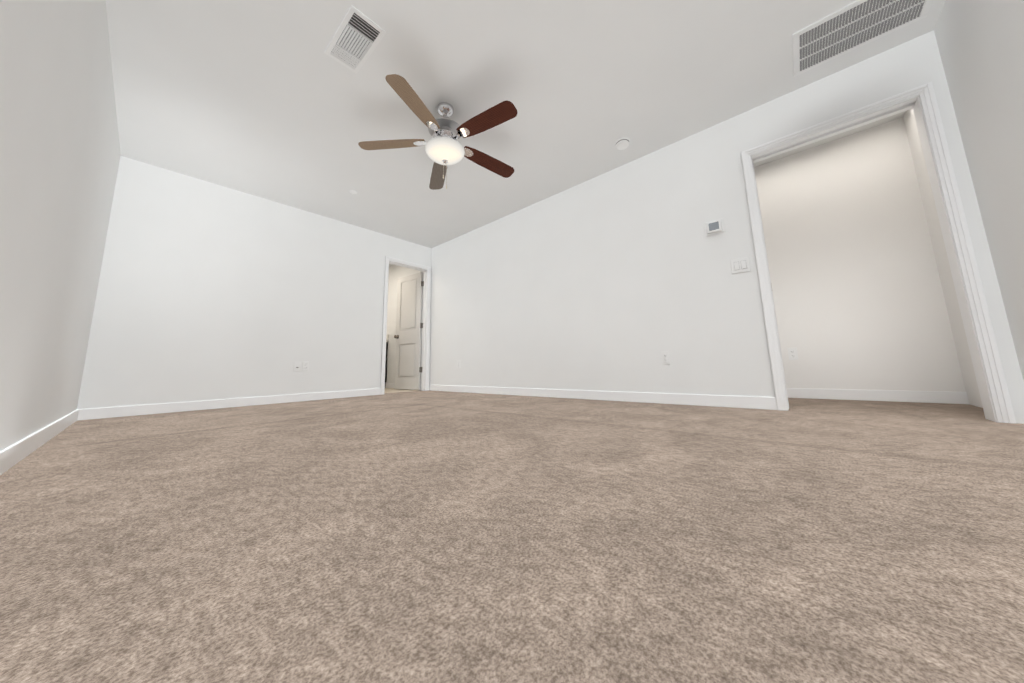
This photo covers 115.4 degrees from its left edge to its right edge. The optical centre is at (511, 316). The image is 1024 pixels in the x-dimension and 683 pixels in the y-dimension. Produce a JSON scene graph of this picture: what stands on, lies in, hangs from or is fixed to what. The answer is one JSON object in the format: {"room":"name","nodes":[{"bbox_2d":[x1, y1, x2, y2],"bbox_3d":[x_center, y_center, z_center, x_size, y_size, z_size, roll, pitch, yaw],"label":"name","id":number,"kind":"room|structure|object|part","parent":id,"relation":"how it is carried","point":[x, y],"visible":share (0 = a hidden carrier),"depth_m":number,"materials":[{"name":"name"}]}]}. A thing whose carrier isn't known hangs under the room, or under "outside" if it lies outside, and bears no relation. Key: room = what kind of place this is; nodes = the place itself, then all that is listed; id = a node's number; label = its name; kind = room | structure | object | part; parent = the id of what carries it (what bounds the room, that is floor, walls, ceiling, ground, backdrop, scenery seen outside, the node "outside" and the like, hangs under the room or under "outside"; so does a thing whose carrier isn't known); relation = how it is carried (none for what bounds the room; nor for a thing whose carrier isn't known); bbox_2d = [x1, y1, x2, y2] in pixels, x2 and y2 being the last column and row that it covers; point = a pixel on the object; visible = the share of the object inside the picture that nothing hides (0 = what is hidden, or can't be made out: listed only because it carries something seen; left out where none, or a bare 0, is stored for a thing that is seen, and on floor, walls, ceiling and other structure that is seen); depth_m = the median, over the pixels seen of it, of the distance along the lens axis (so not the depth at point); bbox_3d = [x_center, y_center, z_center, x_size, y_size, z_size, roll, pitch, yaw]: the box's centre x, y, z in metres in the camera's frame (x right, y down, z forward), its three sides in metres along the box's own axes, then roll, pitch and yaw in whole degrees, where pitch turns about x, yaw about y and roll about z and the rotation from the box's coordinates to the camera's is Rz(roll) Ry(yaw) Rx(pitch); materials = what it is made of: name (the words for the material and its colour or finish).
{"room":"empty bedroom","nodes":[
{"label":"empty bedroom","id":0,"kind":"room"},
{"bbox_2d":[0,0,119,450],"bbox_3d":[-1.640,-0.665,1.013,5.645,2.440,0.130,-9,-11,41],"label":"wall","id":1,"kind":"structure","parent":0,"point":[59,151],"depth_m":1.44,"materials":[{"name":"white paint"}]},
{"bbox_2d":[0,409,78,474],"bbox_3d":[-1.608,0.510,0.931,5.502,0.092,0.016,-9,-11,41],"label":"baseboard","id":2,"kind":"structure","parent":1,"relation":"attached to","point":[15,453],"depth_m":1.52,"materials":[{"name":"white paint"}]},
{"bbox_2d":[77,156,431,408],"bbox_3d":[-2.638,-0.159,4.199,0.130,2.440,3.630,-9,-11,41],"label":"wall","id":3,"kind":"structure","parent":0,"point":[206,290],"depth_m":3.55,"materials":[{"name":"white paint"}]},
{"bbox_2d":[77,388,380,420],"bbox_3d":[-2.791,0.959,3.714,0.013,0.092,2.662,-9,-11,41],"label":"baseboard","id":4,"kind":"structure","parent":3,"relation":"attached to","point":[121,411],"depth_m":3.34,"materials":[{"name":"white paint"}]},
{"bbox_2d":[293,362,300,370],"bbox_3d":[-2.630,0.613,3.962,0.010,0.115,0.070,-9,-11,41],"label":"outlet","id":5,"kind":"object","parent":3,"relation":"attached to","point":[296,366],"visible":1,"depth_m":3.96,"materials":[{"name":"white plastic"}]},
{"bbox_2d":[381,256,430,394],"bbox_3d":[-1.706,0.145,5.197,0.149,2.093,0.821,-9,-11,41],"label":"door frame","id":6,"kind":"structure","parent":3,"relation":"attached to","point":[388,259],"depth_m":5.34,"materials":[{"name":"white paint"}]},
{"bbox_2d":[394,272,422,389],"bbox_3d":[-1.820,0.255,5.687,0.681,2.003,0.037,-8,-11,36],"label":"bathroom door","id":7,"kind":"structure","parent":3,"relation":"in","point":[413,328],"depth_m":5.67,"materials":[{"name":"white paint"}]},
{"bbox_2d":[398,343,415,377],"bbox_3d":[-1.814,0.766,5.598,0.475,0.590,0.009,-8,-11,35],"label":"panel","id":8,"kind":"object","parent":7,"relation":"attached to","point":[399,359],"depth_m":5.59,"materials":[{"name":"white paint"}]},
{"bbox_3d":[-1.814,0.766,5.597,0.415,0.530,0.005,-8,-11,36],"label":"lower bathroom door panel","id":9,"kind":"part","parent":8,"relation":"part of","materials":[{"name":"white wood"}]},
{"bbox_3d":[-1.828,0.254,5.676,0.681,2.003,0.009,-8,-11,36],"label":"bathroom door rails","id":10,"kind":"part","parent":7,"relation":"part of","materials":[{"name":"white wood"}]},
{"bbox_3d":[-1.837,-0.205,5.744,0.415,0.835,0.005,-8,-11,36],"label":"bathroom door upper panel","id":11,"kind":"part","parent":7,"relation":"part of","materials":[{"name":"white wood"}]},
{"bbox_2d":[400,278,416,330],"bbox_3d":[-1.836,-0.205,5.746,0.475,0.895,0.004,-8,-11,35],"label":"panel","id":12,"kind":"object","parent":7,"relation":"attached to","point":[400,305],"visible":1,"depth_m":5.84,"materials":[{"name":"white paint"}]},
{"bbox_3d":[-1.813,0.257,5.697,0.681,2.003,0.009,-8,-11,36],"label":"bathroom door rails","id":13,"kind":"part","parent":7,"relation":"part of","materials":[{"name":"white wood"}]},
{"bbox_2d":[384,388,420,393],"bbox_3d":[-3.014,1.257,5.141,1.995,0.060,4.800,-9,-11,41],"label":"floor","id":14,"kind":"structure","parent":0,"point":[390,390],"depth_m":5.43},
{"bbox_2d":[385,343,387,381],"bbox_3d":[-3.367,0.871,5.695,0.566,0.885,2.172,-9,-11,41],"label":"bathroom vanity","id":15,"kind":"object","parent":14,"relation":"on","point":[386,343],"depth_m":6.30,"materials":[{"name":"black"}]},
{"bbox_2d":[0,390,1023,682],"bbox_3d":[-0.428,0.743,2.149,5.645,0.060,3.695,-9,-11,41],"label":"floor carpet","id":16,"kind":"object","parent":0,"point":[438,538],"visible":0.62,"depth_m":0.68,"materials":[{"name":"beige carpet"}]},
{"bbox_2d":[105,0,945,247],"bbox_3d":[-0.120,-1.695,2.935,5.645,0.100,4.800,-9,-11,41],"label":"ceiling","id":17,"kind":"structure","parent":0,"point":[271,100],"depth_m":2.43,"materials":[{"name":"white paint"}]},
{"bbox_2d":[325,5,385,73],"bbox_3d":[-1.008,-1.748,2.071,0.421,0.011,0.208,-9,-11,41],"label":"ceiling vent","id":18,"kind":"object","parent":17,"relation":"in","point":[352,46],"visible":1,"depth_m":2.05,"materials":[{"name":"white metal"}]},
{"bbox_2d":[358,74,517,189],"bbox_3d":[-0.491,-1.340,2.561,1.265,0.694,1.279,-9,-11,41],"label":"ceiling fan","id":19,"kind":"object","parent":17,"relation":"hanging from","point":[444,148],"visible":1,"depth_m":2.49,"materials":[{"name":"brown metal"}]},
{"label":"blade","id":20,"kind":"part","parent":19,"relation":"part of","materials":[{"name":"brown wood"}]},
{"label":"blade","id":21,"kind":"part","parent":19,"relation":"part of","materials":[{"name":"brown wood"}]},
{"label":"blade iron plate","id":22,"kind":"part","parent":19,"relation":"part of","materials":[{"name":"silver metal"}]},
{"label":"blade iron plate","id":23,"kind":"part","parent":19,"relation":"part of","materials":[{"name":"silver metal"}]},
{"bbox_3d":[-0.563,-1.395,2.466,0.034,0.010,0.072,-4,-9,16],"label":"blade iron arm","id":24,"kind":"part","parent":19,"relation":"part of"},
{"bbox_3d":[-0.668,-1.309,2.957,0.136,0.006,0.512,-11,-8,-22],"label":"blade","id":25,"kind":"part","parent":19,"relation":"part of","materials":[{"name":"brown wood"}]},
{"bbox_3d":[-0.529,-1.275,2.558,0.307,0.095,0.307,-9,-11,41],"label":"lamp shade","id":26,"kind":"part","parent":19,"relation":"part of","materials":[{"name":"white glass"}]},
{"bbox_3d":[-0.531,-1.397,2.576,0.202,0.069,0.202,-9,-11,41],"label":"motor","id":27,"kind":"part","parent":19,"relation":"part of","materials":[{"name":"silver metal"}]},
{"bbox_3d":[-0.438,-1.391,2.510,0.072,0.010,0.034,-7,-10,34],"label":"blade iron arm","id":28,"kind":"part","parent":19,"relation":"part of"},
{"label":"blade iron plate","id":29,"kind":"part","parent":19,"relation":"part of","materials":[{"name":"silver metal"}]},
{"label":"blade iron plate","id":30,"kind":"part","parent":19,"relation":"part of","materials":[{"name":"silver metal"}]},
{"bbox_3d":[-0.191,-1.413,2.341,0.512,0.006,0.136,-3,-20,35],"label":"blade","id":31,"kind":"part","parent":19,"relation":"part of","materials":[{"name":"brown wood"}]},
{"bbox_3d":[-0.203,-1.340,2.821,0.512,0.006,0.136,10,-26,-36],"label":"blade","id":32,"kind":"part","parent":19,"relation":"part of","materials":[{"name":"brown wood"}]},
{"bbox_2d":[615,138,629,149],"bbox_3d":[1.047,-1.628,3.068,0.136,0.046,0.136,-9,-11,41],"label":"smoke detector","id":33,"kind":"object","parent":17,"relation":"attached to","point":[621,143],"visible":1,"depth_m":3.04,"materials":[{"name":"white plastic"}]},
{"bbox_2d":[792,0,931,76],"bbox_3d":[2.175,-1.828,2.036,0.620,0.012,0.418,-9,-11,41],"label":"ceiling vent","id":34,"kind":"object","parent":17,"relation":"in","point":[848,28],"visible":1,"depth_m":2.05,"materials":[{"name":"white metal"}]},
{"bbox_2d":[385,30,1023,423],"bbox_3d":[-0.025,-0.191,4.401,7.770,2.440,0.130,-9,-11,41],"label":"wall","id":35,"kind":"structure","parent":0,"point":[621,278],"depth_m":3.14,"materials":[{"name":"white paint"}]},
{"bbox_2d":[386,383,420,389],"bbox_3d":[-1.948,1.260,5.836,1.271,0.092,0.013,-9,-11,41],"label":"baseboard","id":36,"kind":"structure","parent":35,"relation":"attached to","point":[389,385],"depth_m":6.14,"materials":[{"name":"white paint"}]},
{"bbox_2d":[429,385,776,409],"bbox_3d":[0.305,0.908,3.867,4.455,0.092,0.013,-9,-11,41],"label":"baseboard","id":37,"kind":"structure","parent":35,"relation":"attached to","point":[754,402],"depth_m":3.10,"materials":[{"name":"white paint"}]},
{"bbox_2d":[661,351,669,363],"bbox_3d":[1.402,0.378,2.956,0.070,0.115,0.008,-9,-11,41],"label":"electrical outlet","id":38,"kind":"object","parent":35,"relation":"attached to","point":[665,356],"visible":1,"depth_m":2.95,"materials":[{"name":"white plastic"}]},
{"bbox_2d":[704,218,724,235],"bbox_3d":[1.742,-0.773,2.790,0.142,0.120,0.024,-9,-11,41],"label":"thermostat","id":39,"kind":"object","parent":35,"relation":"attached to","point":[714,227],"visible":1,"depth_m":2.78,"materials":[{"name":"white plastic"}]},
{"bbox_2d":[731,257,749,273],"bbox_3d":[1.864,-0.419,2.644,0.122,0.122,0.011,-9,-11,41],"label":"switch","id":40,"kind":"object","parent":35,"relation":"attached to","point":[739,265],"visible":1,"depth_m":2.64,"materials":[{"name":"white plastic"}]},
{"bbox_2d":[752,160,788,407],"bbox_3d":[2.036,-0.313,2.572,0.022,2.014,0.036,-9,-11,41],"label":"closet pocket door jamb edge","id":41,"kind":"structure","parent":35,"relation":"attached to","point":[771,287],"depth_m":2.54,"materials":[{"name":"white paint"}]},
{"bbox_2d":[741,82,1015,423],"bbox_3d":[2.369,-0.370,2.282,0.913,2.048,0.132,-9,-11,41],"label":"door frame","id":42,"kind":"structure","parent":35,"relation":"attached to","point":[972,339],"depth_m":2.05,"materials":[{"name":"white paint"}]},
{"bbox_2d":[754,117,965,391],"bbox_3d":[2.567,-0.387,3.508,2.680,2.440,0.130,-9,-11,41],"label":"wall","id":43,"kind":"structure","parent":0,"point":[858,298],"depth_m":2.94,"materials":[{"name":"paint"}]},
{"bbox_2d":[787,348,797,359],"bbox_3d":[2.742,0.365,3.161,0.070,0.115,0.008,-9,-11,41],"label":"electrical outlet","id":44,"kind":"object","parent":43,"relation":"attached to","point":[792,354],"visible":1,"depth_m":3.16,"materials":[{"name":"white plastic"}]},
{"bbox_2d":[787,388,968,403],"bbox_3d":[2.547,0.766,3.279,2.480,0.092,0.016,-9,-11,41],"label":"baseboard","id":45,"kind":"structure","parent":43,"relation":"attached to","point":[949,397],"depth_m":2.74,"materials":[{"name":"white paint"}]},
{"bbox_2d":[788,398,987,419],"bbox_3d":[1.116,0.982,3.971,5.775,0.060,1.105,-9,-11,41],"label":"floor","id":46,"kind":"structure","parent":0,"point":[954,411],"depth_m":2.37,"materials":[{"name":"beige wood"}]},
{"bbox_2d":[903,0,1023,407],"bbox_3d":[1.971,-0.761,0.943,0.130,2.440,4.540,-9,-11,41],"label":"wall","id":47,"kind":"structure","parent":0,"point":[980,43],"depth_m":1.74,"materials":[{"name":"white paint"}]}
]}

